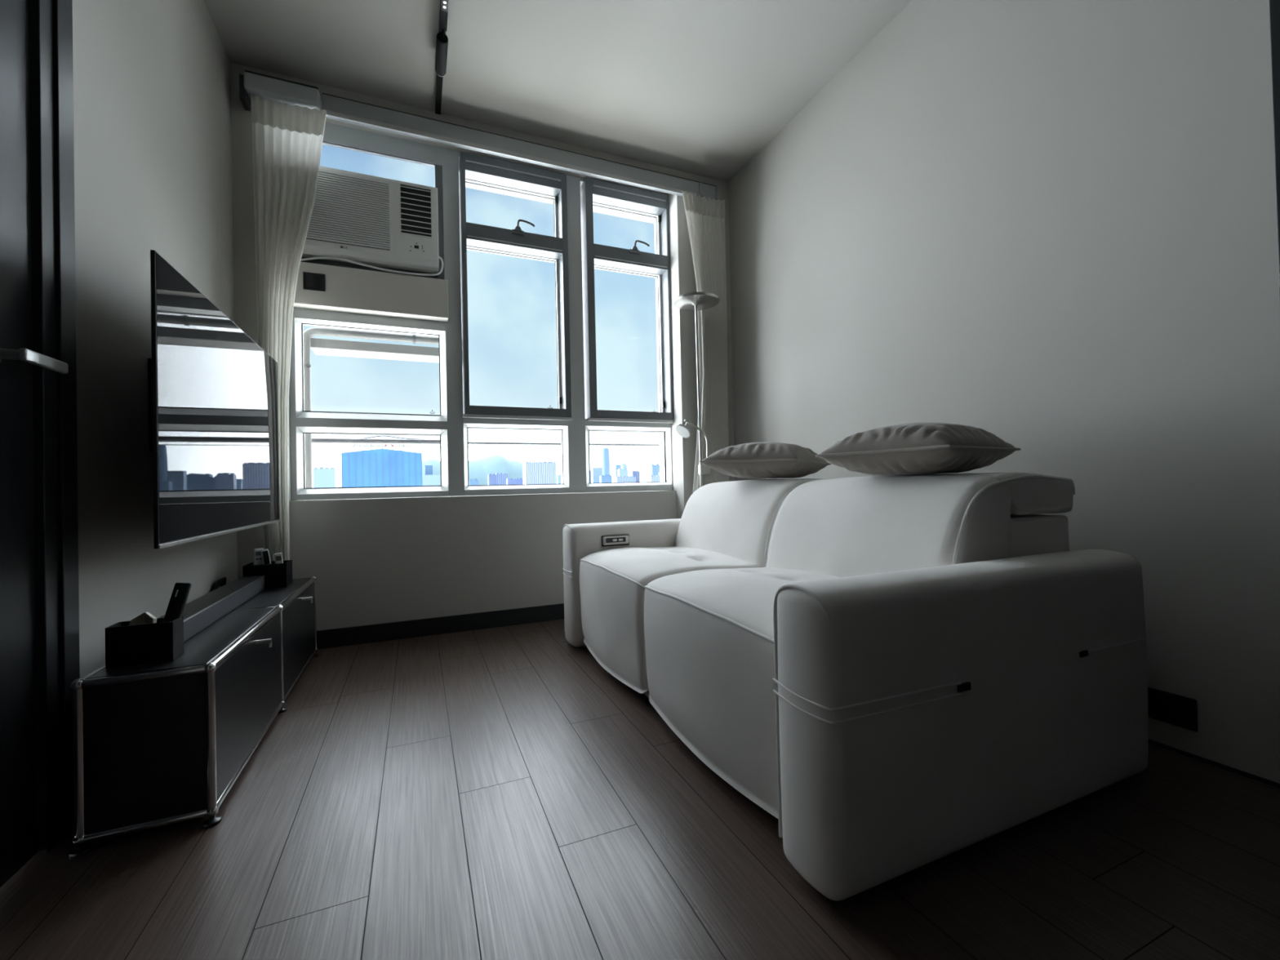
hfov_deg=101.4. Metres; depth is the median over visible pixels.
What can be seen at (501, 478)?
apartment tower
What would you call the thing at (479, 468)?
hill
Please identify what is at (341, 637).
baseboard
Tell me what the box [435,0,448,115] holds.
track light
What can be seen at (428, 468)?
apartment tower
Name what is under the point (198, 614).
soundbar
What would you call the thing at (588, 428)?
window
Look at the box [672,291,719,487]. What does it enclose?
floor lamp
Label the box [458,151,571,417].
window
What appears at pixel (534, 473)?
block
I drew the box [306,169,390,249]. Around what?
grille
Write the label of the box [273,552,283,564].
remote control
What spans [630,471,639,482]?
apartment block
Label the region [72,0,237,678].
wall
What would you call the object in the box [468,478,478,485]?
apartment block
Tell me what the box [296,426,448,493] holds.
window
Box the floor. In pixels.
[0,618,1279,959]
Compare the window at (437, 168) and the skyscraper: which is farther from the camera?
the skyscraper
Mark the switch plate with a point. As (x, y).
(608, 540)
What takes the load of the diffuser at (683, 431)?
attached to the floor lamp at (698, 300)
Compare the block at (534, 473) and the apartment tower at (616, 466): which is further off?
the apartment tower at (616, 466)
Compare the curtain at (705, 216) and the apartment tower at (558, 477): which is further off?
the apartment tower at (558, 477)
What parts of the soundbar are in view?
trim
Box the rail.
[468,441,658,445]
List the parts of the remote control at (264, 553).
key panel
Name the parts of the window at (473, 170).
handle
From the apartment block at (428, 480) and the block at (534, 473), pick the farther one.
the apartment block at (428, 480)
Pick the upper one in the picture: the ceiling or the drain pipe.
the ceiling
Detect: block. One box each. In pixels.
[341,435,422,487]
[422,475,440,485]
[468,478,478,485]
[506,478,523,484]
[522,461,556,484]
[599,474,612,483]
[613,475,635,482]
[617,468,627,475]
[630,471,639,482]
[647,475,659,481]
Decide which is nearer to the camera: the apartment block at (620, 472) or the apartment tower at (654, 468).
the apartment block at (620, 472)
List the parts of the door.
handle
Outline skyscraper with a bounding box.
[601,448,609,475]
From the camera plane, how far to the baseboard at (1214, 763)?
1.43 m
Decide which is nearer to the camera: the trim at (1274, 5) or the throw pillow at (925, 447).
the trim at (1274, 5)
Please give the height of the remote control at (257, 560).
0.151 m
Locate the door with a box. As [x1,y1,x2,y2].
[0,0,67,888]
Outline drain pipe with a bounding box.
[302,327,438,488]
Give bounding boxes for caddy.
[105,616,183,668]
[242,560,292,588]
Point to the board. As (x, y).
(348, 290)
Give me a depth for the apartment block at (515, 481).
838.94 m
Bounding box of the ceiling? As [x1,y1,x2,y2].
[203,0,911,182]
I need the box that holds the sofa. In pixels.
[562,472,1148,901]
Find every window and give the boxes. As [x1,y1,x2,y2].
[294,318,447,421]
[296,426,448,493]
[300,141,444,279]
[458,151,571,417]
[463,423,568,489]
[580,177,673,420]
[585,417,673,486]
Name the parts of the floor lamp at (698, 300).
reading arm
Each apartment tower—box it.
[313,466,336,488]
[424,465,432,475]
[487,474,497,484]
[495,472,507,484]
[556,475,560,484]
[591,467,602,483]
[614,464,621,476]
[621,463,626,469]
[649,463,659,475]
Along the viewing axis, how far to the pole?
3.51 m
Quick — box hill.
[338,454,523,487]
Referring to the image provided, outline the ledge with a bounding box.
[310,337,439,362]
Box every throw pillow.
[699,441,831,478]
[815,422,1021,475]
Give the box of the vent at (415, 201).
[399,182,432,238]
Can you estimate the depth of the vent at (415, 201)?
2.85 m
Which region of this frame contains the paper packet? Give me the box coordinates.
[128,612,156,625]
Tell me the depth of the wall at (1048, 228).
1.72 m
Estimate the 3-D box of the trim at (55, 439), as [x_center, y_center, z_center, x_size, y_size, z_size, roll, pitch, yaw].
[-1.258,-0.507,0.867,0.062,2.700,0.942,-1,-1,-23]
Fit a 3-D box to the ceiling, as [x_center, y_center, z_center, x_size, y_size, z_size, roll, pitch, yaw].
[-0.331,-2.104,2.241,3.096,0.120,2.606,-1,-1,-23]
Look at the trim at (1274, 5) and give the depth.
1.31 m
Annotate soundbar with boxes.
[158,575,264,641]
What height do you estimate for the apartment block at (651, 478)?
128.260 m
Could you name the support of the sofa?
on the floor
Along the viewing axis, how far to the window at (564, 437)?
3.23 m
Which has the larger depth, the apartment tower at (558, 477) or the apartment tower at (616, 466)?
the apartment tower at (616, 466)
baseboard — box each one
[316,603,564,648]
[1148,738,1279,788]
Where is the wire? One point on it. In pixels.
(312, 446)
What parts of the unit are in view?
panel, panel, drop door, knob, panel, drop door, knob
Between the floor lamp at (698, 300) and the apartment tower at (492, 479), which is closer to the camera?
the floor lamp at (698, 300)
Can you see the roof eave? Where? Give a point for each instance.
(594, 209)
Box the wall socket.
[1147,686,1197,732]
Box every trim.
[28,0,79,855]
[1269,0,1279,294]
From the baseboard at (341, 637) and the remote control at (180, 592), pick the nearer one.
the remote control at (180, 592)
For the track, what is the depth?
2.97 m
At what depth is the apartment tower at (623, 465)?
1665.17 m
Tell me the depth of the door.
1.14 m
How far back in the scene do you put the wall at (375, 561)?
3.01 m
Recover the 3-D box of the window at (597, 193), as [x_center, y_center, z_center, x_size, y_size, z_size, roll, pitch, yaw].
[-0.083,-1.166,3.491,0.589,1.531,0.195,-1,-1,-23]
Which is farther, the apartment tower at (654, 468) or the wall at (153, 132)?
the apartment tower at (654, 468)
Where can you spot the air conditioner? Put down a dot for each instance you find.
(367, 220)
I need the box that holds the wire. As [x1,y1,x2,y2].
[311,445,659,448]
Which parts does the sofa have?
control panel, armrest, seat, backrest, seat, backrest, armrest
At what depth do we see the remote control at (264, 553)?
2.34 m
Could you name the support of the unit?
on the floor
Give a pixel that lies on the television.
(212, 390)
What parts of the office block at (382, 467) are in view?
sign frame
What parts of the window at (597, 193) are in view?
handle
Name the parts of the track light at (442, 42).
swivel arm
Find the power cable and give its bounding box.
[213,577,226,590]
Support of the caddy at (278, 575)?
on the unit
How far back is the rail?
4.04 m
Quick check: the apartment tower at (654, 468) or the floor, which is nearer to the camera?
the floor
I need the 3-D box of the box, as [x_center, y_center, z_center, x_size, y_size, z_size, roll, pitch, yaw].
[-1.737,-1.850,2.542,0.327,0.122,0.118,-1,-1,-23]
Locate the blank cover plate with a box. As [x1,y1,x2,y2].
[302,271,325,291]
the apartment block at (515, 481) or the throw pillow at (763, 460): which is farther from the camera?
the apartment block at (515, 481)
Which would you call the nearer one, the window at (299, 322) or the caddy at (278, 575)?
the caddy at (278, 575)
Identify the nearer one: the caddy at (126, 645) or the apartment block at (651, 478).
the caddy at (126, 645)
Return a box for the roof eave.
[465,184,653,223]
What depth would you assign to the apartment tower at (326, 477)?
1125.06 m
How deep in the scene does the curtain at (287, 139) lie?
2.51 m
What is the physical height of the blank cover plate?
0.088 m
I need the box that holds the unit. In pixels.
[68,576,319,857]
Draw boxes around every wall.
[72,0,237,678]
[230,62,735,631]
[728,0,1279,783]
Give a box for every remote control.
[162,582,191,622]
[253,548,263,564]
[260,549,271,564]
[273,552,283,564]
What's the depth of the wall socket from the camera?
1.49 m
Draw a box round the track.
[321,93,718,199]
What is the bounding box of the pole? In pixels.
[311,438,439,444]
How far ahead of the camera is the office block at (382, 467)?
360.03 m
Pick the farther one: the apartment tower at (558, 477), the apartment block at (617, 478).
the apartment tower at (558, 477)
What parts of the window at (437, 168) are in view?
blanking panel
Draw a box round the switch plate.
[605,537,626,542]
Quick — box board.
[293,262,448,321]
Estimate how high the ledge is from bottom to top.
0.060 m
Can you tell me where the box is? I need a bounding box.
[239,70,322,111]
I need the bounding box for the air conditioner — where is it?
[300,165,443,275]
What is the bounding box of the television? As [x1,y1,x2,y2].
[147,249,279,548]
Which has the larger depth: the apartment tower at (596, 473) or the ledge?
the apartment tower at (596, 473)
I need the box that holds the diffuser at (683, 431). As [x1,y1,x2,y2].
[675,425,689,437]
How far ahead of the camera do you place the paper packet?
1.32 m
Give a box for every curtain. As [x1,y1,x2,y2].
[250,93,326,561]
[682,191,728,493]
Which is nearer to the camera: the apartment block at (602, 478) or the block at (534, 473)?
the block at (534, 473)
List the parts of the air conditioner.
power cord, control panel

